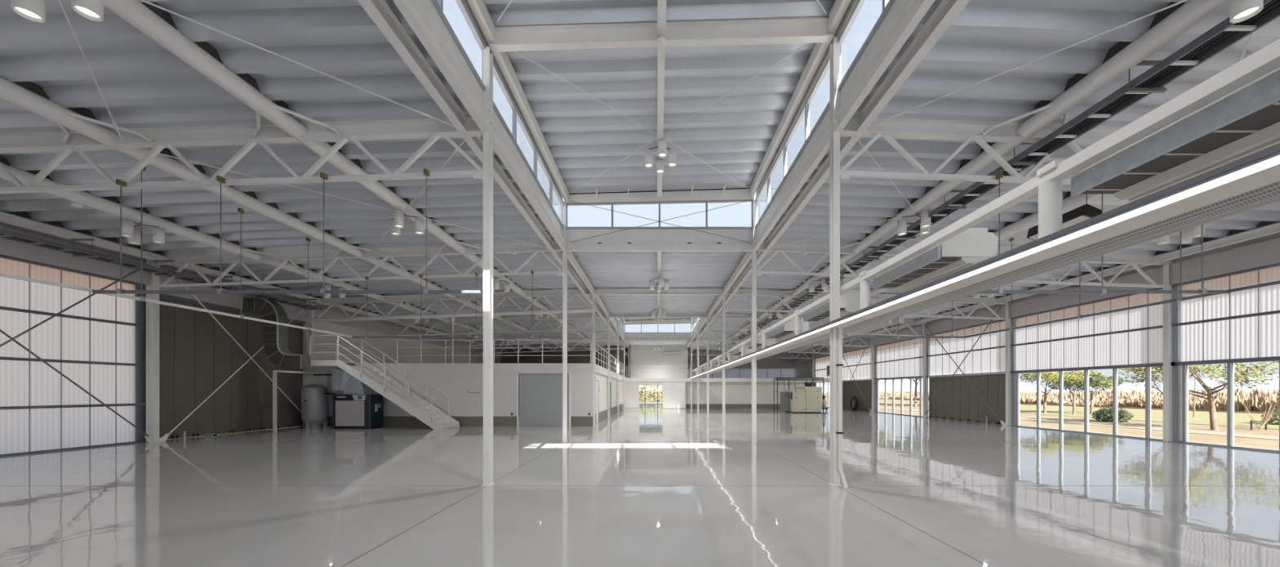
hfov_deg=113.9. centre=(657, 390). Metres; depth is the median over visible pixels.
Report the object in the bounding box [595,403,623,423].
baseboard
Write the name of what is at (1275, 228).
beam
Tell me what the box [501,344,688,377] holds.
wall
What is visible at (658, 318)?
cluster
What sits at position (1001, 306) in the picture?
brace
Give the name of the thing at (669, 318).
trim
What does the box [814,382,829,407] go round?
window
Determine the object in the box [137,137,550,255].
brace
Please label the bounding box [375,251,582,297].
brace
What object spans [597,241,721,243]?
trim
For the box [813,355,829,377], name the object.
window
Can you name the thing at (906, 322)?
roof truss
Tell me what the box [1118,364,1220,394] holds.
tree
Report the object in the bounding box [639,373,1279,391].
hills
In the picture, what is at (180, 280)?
brace
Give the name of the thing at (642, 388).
hedge
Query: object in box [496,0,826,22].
brace
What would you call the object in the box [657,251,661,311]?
ridge beam
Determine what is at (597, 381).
door
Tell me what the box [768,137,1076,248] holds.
brace
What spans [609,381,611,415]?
door
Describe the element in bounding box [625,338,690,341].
cross beam
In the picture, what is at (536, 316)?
cluster
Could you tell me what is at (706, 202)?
window
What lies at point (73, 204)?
smoke detector
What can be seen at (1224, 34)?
cable tray
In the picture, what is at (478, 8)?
beam
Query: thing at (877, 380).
window
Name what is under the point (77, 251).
ladder
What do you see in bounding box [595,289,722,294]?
cross beam
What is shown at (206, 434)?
box
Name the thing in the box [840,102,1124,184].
roof truss
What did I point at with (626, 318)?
ceiling
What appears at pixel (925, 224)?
cluster
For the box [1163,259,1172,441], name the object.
wall column
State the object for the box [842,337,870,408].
brace
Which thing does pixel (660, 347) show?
cluster
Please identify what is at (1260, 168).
linear light fixture
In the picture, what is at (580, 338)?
cluster
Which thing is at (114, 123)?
brace
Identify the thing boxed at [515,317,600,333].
brace
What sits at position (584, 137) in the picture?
ceiling
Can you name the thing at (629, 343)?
ceiling
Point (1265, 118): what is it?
grille
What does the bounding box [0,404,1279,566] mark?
floor
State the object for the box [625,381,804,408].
wall
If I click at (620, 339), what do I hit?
roof truss
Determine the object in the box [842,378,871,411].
door
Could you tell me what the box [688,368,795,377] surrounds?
window
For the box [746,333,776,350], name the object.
unit
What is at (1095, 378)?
tree
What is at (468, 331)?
cluster
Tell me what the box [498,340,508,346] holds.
cluster
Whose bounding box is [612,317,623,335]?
wall
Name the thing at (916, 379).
tree
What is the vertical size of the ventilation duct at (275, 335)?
2.815 m
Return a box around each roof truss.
[0,102,483,193]
[154,240,562,287]
[311,288,592,322]
[394,312,607,336]
[446,327,617,346]
[479,337,623,353]
[688,345,811,359]
[692,337,829,353]
[698,327,871,346]
[708,312,922,336]
[724,288,1005,319]
[756,240,1164,287]
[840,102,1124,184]
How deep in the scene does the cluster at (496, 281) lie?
16.19 m
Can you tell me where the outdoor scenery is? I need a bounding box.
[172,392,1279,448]
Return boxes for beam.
[0,76,562,347]
[0,162,536,350]
[103,0,598,348]
[357,0,623,346]
[392,0,629,347]
[466,0,568,201]
[489,17,834,51]
[566,243,752,251]
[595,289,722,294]
[609,313,706,317]
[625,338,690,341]
[657,0,666,197]
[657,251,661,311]
[686,0,934,347]
[689,0,970,346]
[716,0,1229,348]
[750,0,851,195]
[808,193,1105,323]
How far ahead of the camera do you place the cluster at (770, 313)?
22.17 m
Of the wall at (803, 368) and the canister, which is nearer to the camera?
the canister
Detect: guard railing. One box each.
[396,339,591,363]
[591,340,622,374]
[626,365,690,377]
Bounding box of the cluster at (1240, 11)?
[1229,0,1263,23]
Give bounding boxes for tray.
[728,0,1279,344]
[844,289,860,293]
[963,227,987,231]
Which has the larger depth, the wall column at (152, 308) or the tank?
the tank
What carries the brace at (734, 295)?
attached to the ceiling beam at (947, 11)
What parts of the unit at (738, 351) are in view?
casing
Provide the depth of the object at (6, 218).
12.44 m
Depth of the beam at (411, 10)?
6.58 m
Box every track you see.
[0,166,355,337]
[92,168,481,293]
[351,270,561,337]
[826,403,1279,439]
[840,272,967,337]
[964,231,1279,337]
[975,172,1231,293]
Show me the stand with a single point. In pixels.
(274, 371)
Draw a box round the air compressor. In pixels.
[333,394,382,428]
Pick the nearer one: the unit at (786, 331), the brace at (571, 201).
the unit at (786, 331)
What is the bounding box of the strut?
[450,317,454,363]
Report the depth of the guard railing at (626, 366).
37.22 m
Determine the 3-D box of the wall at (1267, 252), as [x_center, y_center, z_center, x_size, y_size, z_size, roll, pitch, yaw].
[16.377,-3.667,19.200,0.320,0.640,60.000,0,0,0]
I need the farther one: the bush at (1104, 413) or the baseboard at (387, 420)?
the bush at (1104, 413)
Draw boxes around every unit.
[708,360,717,367]
[712,356,727,364]
[720,351,739,360]
[731,343,751,355]
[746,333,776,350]
[767,317,808,340]
[803,289,860,324]
[873,227,997,292]
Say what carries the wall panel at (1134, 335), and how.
in the wall at (1267, 252)
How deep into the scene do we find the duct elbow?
17.90 m
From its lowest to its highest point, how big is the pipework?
2.350 m
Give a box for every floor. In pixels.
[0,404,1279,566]
[303,363,627,380]
[625,377,829,382]
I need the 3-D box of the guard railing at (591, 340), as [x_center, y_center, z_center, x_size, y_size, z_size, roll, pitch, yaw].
[-3.023,-1.792,28.105,0.040,1.090,17.725,0,0,0]
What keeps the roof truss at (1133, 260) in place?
attached to the ceiling at (988, 38)
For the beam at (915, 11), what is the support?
attached to the steel column at (834, 48)
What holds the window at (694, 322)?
in the wall at (701, 318)
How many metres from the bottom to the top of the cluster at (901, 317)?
0.510 m
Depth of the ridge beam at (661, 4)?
8.04 m
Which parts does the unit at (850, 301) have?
casing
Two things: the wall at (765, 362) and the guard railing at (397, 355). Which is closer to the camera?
the guard railing at (397, 355)
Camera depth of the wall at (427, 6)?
7.12 m
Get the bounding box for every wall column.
[144,258,169,442]
[306,300,314,359]
[812,350,814,386]
[869,334,875,412]
[922,321,928,417]
[1000,300,1011,425]
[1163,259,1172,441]
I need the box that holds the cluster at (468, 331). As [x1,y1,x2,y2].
[465,329,477,336]
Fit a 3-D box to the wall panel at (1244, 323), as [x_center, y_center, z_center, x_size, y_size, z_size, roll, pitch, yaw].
[16.407,-2.124,10.290,0.220,2.455,6.120,0,0,0]
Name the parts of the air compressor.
panel, control panel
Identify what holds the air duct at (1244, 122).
attached to the pipe
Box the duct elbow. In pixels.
[332,368,373,394]
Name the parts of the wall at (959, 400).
frame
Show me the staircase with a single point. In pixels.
(377, 380)
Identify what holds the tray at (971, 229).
on the unit at (972, 246)
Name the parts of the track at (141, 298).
hanger rod, hanger rod, hanger rod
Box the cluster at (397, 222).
[391,209,424,235]
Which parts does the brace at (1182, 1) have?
tie rod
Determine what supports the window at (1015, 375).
on the floor at (648, 485)
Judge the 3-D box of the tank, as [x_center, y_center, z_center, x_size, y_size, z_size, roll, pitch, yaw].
[-14.871,0.678,18.150,1.257,1.910,0.930,0,0,28]
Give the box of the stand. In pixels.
[272,369,328,431]
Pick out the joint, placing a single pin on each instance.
(699, 412)
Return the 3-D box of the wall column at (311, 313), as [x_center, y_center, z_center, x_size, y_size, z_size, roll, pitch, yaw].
[-15.983,-1.317,19.200,0.290,5.900,0.640,0,0,0]
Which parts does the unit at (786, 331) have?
casing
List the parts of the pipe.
drop post, drop post, drop post, drop post, drop post, drop post, drop post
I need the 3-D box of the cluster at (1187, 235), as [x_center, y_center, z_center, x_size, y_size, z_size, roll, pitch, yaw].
[12.787,-3.882,10.080,0.780,0.510,0.620,0,0,0]
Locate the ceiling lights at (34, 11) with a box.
[10,0,103,23]
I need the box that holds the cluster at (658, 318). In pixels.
[653,317,662,324]
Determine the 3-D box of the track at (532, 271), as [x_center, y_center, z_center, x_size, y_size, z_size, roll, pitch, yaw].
[-6.288,-2.700,13.080,6.570,2.105,0.100,0,0,0]
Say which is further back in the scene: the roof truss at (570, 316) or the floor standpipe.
the roof truss at (570, 316)
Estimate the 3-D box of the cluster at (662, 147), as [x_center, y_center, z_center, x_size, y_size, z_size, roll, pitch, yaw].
[0.112,-5.792,10.220,0.716,0.510,0.674,0,0,45]
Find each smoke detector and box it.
[70,202,84,208]
[656,34,666,47]
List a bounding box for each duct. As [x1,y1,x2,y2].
[240,295,311,368]
[694,180,1279,378]
[1071,67,1279,201]
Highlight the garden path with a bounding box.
[880,411,1279,449]
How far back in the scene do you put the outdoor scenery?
21.23 m
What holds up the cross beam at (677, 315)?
attached to the steel column at (608, 317)
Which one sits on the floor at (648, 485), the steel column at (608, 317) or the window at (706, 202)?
the steel column at (608, 317)
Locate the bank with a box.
[825,395,1277,413]
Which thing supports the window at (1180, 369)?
on the floor at (648, 485)
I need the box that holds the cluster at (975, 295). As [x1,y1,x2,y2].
[973,287,996,297]
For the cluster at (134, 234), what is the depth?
10.20 m
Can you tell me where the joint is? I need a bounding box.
[341,412,989,566]
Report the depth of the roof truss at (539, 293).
19.17 m
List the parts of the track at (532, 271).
hanger rod, hanger rod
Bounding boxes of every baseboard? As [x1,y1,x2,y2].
[303,416,592,426]
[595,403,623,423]
[685,404,780,408]
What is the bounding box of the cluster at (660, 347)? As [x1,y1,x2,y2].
[653,344,662,350]
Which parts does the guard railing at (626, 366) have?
rail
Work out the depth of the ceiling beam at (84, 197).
10.88 m
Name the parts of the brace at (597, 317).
tie rod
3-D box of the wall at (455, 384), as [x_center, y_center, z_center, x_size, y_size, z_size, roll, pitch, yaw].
[-9.563,0.158,19.120,13.240,2.050,0.120,0,0,0]
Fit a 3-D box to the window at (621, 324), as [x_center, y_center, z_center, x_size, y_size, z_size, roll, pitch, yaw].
[-2.983,-5.522,31.200,0.080,0.780,12.060,0,0,0]
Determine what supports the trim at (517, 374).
attached to the wall at (455, 384)
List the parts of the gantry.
post, post, post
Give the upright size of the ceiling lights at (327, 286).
0.510 m
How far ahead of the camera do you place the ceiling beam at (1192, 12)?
6.25 m
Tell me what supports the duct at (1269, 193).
attached to the pipe
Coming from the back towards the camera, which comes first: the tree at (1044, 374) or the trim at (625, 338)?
the trim at (625, 338)
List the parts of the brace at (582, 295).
tie rod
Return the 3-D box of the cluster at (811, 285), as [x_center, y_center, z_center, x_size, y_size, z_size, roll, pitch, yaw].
[6.337,-4.108,16.080,0.780,0.510,0.620,0,0,0]
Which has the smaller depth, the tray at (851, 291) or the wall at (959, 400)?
the tray at (851, 291)
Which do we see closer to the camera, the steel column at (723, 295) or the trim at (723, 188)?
the trim at (723, 188)
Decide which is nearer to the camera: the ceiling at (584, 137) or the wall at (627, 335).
the ceiling at (584, 137)
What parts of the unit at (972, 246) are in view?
casing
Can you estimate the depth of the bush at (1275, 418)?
22.91 m
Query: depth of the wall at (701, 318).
30.99 m
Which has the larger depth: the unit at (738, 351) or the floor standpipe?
the unit at (738, 351)
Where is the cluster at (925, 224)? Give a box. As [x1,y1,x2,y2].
[897,209,930,235]
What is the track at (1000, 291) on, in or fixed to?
hanging from the roof truss at (979, 131)
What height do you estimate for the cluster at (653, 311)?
0.510 m
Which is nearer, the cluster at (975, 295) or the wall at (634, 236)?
the wall at (634, 236)
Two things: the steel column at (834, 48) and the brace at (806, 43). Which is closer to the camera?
the steel column at (834, 48)
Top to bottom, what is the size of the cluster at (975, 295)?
0.510 m
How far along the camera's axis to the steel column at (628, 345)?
43.12 m
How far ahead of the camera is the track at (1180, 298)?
8.57 m
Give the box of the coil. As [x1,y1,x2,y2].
[849,395,857,410]
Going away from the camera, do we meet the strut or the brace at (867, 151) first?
the brace at (867, 151)
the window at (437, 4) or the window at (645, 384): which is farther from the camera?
the window at (645, 384)
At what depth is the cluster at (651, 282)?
16.19 m
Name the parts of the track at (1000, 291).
hanger rod, hanger rod, hanger rod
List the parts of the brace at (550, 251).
tie rod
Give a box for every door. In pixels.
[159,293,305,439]
[518,373,568,426]
[595,380,598,422]
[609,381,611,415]
[662,382,685,408]
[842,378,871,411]
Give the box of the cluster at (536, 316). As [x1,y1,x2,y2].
[534,308,549,318]
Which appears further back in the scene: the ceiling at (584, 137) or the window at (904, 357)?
the window at (904, 357)
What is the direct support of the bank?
on the outdoor scenery
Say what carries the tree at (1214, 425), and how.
on the outdoor scenery
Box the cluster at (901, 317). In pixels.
[888,315,903,322]
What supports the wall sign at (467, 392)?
attached to the wall at (455, 384)
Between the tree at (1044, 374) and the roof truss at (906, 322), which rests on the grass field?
the tree at (1044, 374)
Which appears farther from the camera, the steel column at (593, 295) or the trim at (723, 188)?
the steel column at (593, 295)
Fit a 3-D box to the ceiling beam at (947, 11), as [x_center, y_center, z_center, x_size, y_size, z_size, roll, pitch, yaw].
[3.497,-4.567,19.500,0.150,0.240,47.000,0,0,0]
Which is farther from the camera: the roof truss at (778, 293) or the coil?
the coil
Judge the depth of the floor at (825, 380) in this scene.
37.15 m
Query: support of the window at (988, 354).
in the wall at (1267, 252)
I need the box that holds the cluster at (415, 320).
[413,313,429,322]
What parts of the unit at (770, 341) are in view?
casing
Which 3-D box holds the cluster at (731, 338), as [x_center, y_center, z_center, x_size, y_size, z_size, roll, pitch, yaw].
[6.337,-4.108,34.080,0.780,0.510,0.620,0,0,0]
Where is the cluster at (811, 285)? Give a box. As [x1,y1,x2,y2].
[808,278,829,292]
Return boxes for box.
[204,432,217,436]
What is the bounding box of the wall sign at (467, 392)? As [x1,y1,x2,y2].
[465,390,480,394]
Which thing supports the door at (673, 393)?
in the wall at (735, 392)
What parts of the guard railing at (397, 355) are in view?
post, post, rail, rail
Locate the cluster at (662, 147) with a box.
[644,137,676,173]
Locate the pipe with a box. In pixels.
[692,38,1279,374]
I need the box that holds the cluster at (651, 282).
[648,275,669,292]
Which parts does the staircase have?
railing post, railing post, railing post, railing post, railing post, railing post, railing post, railing post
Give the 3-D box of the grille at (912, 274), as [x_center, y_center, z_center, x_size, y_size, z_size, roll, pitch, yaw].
[3.445,-1.556,5.590,0.264,0.021,1.400,0,0,0]
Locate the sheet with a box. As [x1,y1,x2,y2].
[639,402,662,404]
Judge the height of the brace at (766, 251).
0.222 m
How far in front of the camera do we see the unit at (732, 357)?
19.99 m
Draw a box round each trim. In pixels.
[516,372,571,426]
[568,183,750,198]
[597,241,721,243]
[625,337,690,338]
[626,318,686,322]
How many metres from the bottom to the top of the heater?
0.985 m
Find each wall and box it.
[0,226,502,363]
[303,371,592,416]
[416,0,563,236]
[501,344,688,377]
[566,186,754,243]
[595,372,623,413]
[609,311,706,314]
[609,351,795,404]
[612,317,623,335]
[625,317,691,337]
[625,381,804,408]
[692,317,704,335]
[755,0,911,236]
[794,237,1279,361]
[795,358,812,386]
[928,371,1005,424]
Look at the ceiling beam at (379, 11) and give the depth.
6.43 m
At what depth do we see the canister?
33.51 m
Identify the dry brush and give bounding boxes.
[879,386,1279,411]
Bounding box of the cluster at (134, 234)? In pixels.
[121,219,164,244]
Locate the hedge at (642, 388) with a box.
[639,384,662,401]
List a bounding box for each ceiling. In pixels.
[0,0,630,351]
[483,0,835,191]
[571,251,746,311]
[624,317,687,319]
[626,341,688,346]
[688,0,1279,354]
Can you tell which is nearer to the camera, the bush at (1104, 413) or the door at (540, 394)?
the door at (540, 394)
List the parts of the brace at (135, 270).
tie rod, tie rod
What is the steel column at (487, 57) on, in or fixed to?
on the floor at (648, 485)
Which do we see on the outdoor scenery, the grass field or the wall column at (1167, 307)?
the grass field
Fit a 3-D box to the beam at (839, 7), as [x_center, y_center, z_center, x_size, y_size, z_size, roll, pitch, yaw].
[3.007,-6.298,7.215,0.130,0.260,11.930,0,0,0]
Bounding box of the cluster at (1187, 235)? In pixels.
[1156,223,1204,244]
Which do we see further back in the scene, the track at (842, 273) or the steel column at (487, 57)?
the track at (842, 273)
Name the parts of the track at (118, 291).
hanger rod, hanger rod, hanger rod, hanger rod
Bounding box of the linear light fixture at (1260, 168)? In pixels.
[689,142,1279,377]
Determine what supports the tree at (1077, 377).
on the grass field
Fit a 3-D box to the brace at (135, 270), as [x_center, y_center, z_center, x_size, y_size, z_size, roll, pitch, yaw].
[-15.808,-1.252,10.200,0.074,5.361,5.471,0,0,0]
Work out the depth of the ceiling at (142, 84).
8.00 m
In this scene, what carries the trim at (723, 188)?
attached to the wall at (634, 236)
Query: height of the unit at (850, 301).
0.422 m
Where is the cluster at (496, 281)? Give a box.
[493,278,509,292]
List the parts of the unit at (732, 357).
casing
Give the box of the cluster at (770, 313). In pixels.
[768,309,782,318]
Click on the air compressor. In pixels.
(349, 411)
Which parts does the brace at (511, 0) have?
tie rod, tie rod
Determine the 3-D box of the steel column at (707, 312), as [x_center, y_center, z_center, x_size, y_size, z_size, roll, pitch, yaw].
[3.077,-2.167,25.200,0.150,7.600,0.220,0,0,0]
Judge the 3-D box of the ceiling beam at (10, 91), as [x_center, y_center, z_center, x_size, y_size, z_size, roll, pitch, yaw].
[-9.423,-4.349,19.500,0.280,0.280,47.000,0,0,0]
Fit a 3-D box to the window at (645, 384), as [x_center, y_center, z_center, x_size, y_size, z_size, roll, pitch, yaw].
[0.077,0.333,49.260,6.060,2.600,0.080,0,0,0]
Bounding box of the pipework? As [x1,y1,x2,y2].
[312,373,333,425]
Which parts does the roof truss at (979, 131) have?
gusset plate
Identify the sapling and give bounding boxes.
[1240,399,1277,429]
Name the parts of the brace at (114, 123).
tie rod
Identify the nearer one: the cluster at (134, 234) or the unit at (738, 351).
the cluster at (134, 234)
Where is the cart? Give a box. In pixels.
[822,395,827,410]
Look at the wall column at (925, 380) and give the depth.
25.19 m
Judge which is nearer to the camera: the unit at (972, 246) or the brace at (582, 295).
the unit at (972, 246)
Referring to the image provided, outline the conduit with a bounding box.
[835,327,848,488]
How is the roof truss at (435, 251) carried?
attached to the ceiling at (142, 84)
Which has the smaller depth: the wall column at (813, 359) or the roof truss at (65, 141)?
the roof truss at (65, 141)
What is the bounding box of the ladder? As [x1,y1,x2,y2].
[0,228,322,310]
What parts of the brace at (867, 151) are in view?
tie rod, tie rod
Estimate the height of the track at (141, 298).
2.526 m
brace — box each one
[0,263,149,435]
[57,0,462,142]
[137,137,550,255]
[168,269,309,434]
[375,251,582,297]
[462,294,600,319]
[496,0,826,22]
[515,43,808,192]
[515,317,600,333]
[540,333,606,342]
[570,200,748,242]
[715,294,808,317]
[735,251,857,293]
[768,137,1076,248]
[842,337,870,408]
[861,0,1254,129]
[924,306,1001,420]
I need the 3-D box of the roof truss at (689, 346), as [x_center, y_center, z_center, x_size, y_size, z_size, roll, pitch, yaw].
[9.582,-3.981,42.828,12.899,1.429,0.894,0,0,0]
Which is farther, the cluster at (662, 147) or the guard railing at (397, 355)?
the guard railing at (397, 355)
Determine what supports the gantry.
on the floor at (648, 485)
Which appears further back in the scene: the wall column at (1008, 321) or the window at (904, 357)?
the window at (904, 357)
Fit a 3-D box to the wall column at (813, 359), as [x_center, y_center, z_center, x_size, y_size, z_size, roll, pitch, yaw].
[16.267,-1.323,43.200,0.250,5.888,0.150,0,0,0]
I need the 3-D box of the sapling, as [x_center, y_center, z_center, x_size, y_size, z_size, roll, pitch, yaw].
[28.877,1.142,19.904,1.017,1.522,1.019,0,0,43]
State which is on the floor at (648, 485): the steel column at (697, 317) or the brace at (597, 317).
the steel column at (697, 317)
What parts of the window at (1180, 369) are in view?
sill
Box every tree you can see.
[907,377,919,405]
[1020,369,1091,413]
[1043,369,1112,413]
[1063,372,1124,413]
[1118,360,1279,430]
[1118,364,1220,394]
[1190,363,1217,416]
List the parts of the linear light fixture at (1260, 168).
soffit panel, soffit panel, soffit panel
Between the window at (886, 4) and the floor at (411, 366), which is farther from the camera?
the floor at (411, 366)
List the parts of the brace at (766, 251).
tie rod, tie rod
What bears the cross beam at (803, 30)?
on the steel column at (834, 48)
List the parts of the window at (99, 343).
sill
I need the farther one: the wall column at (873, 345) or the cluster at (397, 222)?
the wall column at (873, 345)
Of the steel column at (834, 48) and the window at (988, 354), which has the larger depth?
the window at (988, 354)
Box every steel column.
[481,46,494,485]
[561,200,568,442]
[592,288,595,426]
[607,311,609,417]
[617,317,619,412]
[623,323,625,408]
[628,345,629,377]
[690,323,692,408]
[697,317,698,412]
[706,311,708,417]
[722,288,725,426]
[751,200,757,442]
[827,36,841,485]
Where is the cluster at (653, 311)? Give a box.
[651,306,666,317]
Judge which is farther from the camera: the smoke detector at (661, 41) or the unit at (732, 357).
the unit at (732, 357)
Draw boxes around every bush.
[1090,406,1133,422]
[1261,408,1279,424]
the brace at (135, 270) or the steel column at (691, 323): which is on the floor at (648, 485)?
the steel column at (691, 323)
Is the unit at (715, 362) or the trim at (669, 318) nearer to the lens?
the unit at (715, 362)
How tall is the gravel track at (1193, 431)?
0.030 m
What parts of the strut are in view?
rod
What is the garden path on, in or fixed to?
on the outdoor scenery
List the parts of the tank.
leg, leg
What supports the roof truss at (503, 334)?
attached to the ceiling at (142, 84)
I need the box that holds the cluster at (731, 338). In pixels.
[728,337,738,343]
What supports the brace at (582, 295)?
attached to the ceiling beam at (379, 11)
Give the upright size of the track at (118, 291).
2.105 m
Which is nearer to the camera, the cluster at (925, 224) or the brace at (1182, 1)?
the brace at (1182, 1)
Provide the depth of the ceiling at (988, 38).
6.90 m
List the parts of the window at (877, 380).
sill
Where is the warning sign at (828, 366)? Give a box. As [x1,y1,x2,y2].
[826,364,829,376]
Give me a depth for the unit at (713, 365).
26.03 m
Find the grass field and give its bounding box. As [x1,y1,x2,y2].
[879,402,1279,429]
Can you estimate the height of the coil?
1.200 m
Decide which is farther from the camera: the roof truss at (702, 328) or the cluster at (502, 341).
the cluster at (502, 341)
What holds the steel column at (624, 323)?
on the floor at (648, 485)
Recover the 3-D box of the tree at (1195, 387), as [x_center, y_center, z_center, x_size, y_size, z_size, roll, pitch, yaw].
[38.281,-0.535,29.760,2.628,4.859,2.094,0,0,0]
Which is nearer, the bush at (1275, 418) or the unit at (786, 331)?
the unit at (786, 331)
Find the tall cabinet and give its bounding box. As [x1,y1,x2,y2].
[780,386,822,412]
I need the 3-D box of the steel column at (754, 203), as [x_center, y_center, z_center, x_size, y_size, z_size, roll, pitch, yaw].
[3.077,-2.167,13.200,0.150,7.600,0.220,0,0,0]
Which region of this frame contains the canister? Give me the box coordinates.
[822,399,826,408]
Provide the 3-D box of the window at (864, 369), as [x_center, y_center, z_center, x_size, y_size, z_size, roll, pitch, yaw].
[16.407,-2.124,34.290,0.220,2.455,6.120,0,0,0]
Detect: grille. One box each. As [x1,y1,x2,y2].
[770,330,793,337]
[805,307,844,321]
[877,257,961,288]
[1080,100,1279,193]
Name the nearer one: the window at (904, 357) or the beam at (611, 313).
the beam at (611, 313)
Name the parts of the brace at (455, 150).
tie rod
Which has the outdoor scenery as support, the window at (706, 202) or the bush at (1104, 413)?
the bush at (1104, 413)
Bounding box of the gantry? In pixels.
[773,377,823,412]
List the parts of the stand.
post, post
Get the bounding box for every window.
[0,253,146,456]
[430,0,564,227]
[566,199,754,229]
[614,317,624,333]
[625,322,691,333]
[644,384,657,404]
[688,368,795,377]
[691,317,701,333]
[755,0,895,227]
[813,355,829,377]
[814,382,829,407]
[842,346,871,380]
[874,335,922,377]
[874,375,928,417]
[926,318,1005,375]
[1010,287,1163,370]
[1010,361,1175,440]
[1170,355,1279,452]
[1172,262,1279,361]
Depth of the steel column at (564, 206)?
13.12 m
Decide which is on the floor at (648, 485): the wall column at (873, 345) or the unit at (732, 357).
the wall column at (873, 345)
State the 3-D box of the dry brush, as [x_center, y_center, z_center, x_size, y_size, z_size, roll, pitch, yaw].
[57.055,0.649,55.011,14.602,2.487,120.560,0,0,0]
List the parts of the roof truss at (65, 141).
gusset plate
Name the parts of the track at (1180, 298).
hanger rod, hanger rod, hanger rod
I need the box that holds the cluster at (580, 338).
[577,337,586,343]
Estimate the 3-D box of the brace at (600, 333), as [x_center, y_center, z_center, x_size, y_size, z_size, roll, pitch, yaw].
[-6.223,-4.351,34.200,5.816,0.222,5.816,0,0,0]
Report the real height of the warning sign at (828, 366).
1.000 m
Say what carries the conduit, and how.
attached to the steel column at (834, 48)
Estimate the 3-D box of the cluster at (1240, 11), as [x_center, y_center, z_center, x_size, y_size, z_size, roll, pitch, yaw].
[6.337,-4.108,4.080,0.780,0.510,0.620,0,0,0]
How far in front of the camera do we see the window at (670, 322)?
37.21 m
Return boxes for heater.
[1026,193,1101,239]
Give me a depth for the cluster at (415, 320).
22.18 m
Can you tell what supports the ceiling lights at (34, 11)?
attached to the ceiling beam at (135, 13)
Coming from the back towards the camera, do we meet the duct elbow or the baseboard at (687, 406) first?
the baseboard at (687, 406)
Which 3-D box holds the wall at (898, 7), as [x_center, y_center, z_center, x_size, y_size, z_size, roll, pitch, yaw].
[3.167,-5.649,7.200,0.060,1.963,12.000,0,0,0]
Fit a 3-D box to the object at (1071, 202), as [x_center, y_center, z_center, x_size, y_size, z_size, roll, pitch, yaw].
[9.577,-4.349,19.500,0.280,0.280,47.000,0,0,0]
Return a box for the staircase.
[309,334,459,429]
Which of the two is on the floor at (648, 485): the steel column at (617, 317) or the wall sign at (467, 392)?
the steel column at (617, 317)
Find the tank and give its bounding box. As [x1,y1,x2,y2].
[301,383,335,428]
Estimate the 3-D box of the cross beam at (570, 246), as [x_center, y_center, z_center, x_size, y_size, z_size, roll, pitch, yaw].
[0.077,-4.527,13.200,5.900,0.200,0.140,0,0,0]
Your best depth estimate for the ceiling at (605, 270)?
17.16 m
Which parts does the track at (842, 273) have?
hanger rod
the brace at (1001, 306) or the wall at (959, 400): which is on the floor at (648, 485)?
the wall at (959, 400)
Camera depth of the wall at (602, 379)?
24.44 m
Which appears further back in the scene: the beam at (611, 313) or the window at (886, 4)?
the beam at (611, 313)
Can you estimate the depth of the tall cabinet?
30.35 m
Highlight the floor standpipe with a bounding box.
[182,431,186,439]
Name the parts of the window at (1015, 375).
sill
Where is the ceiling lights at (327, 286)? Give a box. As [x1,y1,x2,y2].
[324,284,345,297]
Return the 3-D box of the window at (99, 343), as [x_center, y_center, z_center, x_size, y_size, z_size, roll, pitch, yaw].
[-16.263,-0.860,10.290,0.240,4.985,6.120,0,0,0]
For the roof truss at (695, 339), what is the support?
attached to the ceiling at (988, 38)
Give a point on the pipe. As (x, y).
(1047, 183)

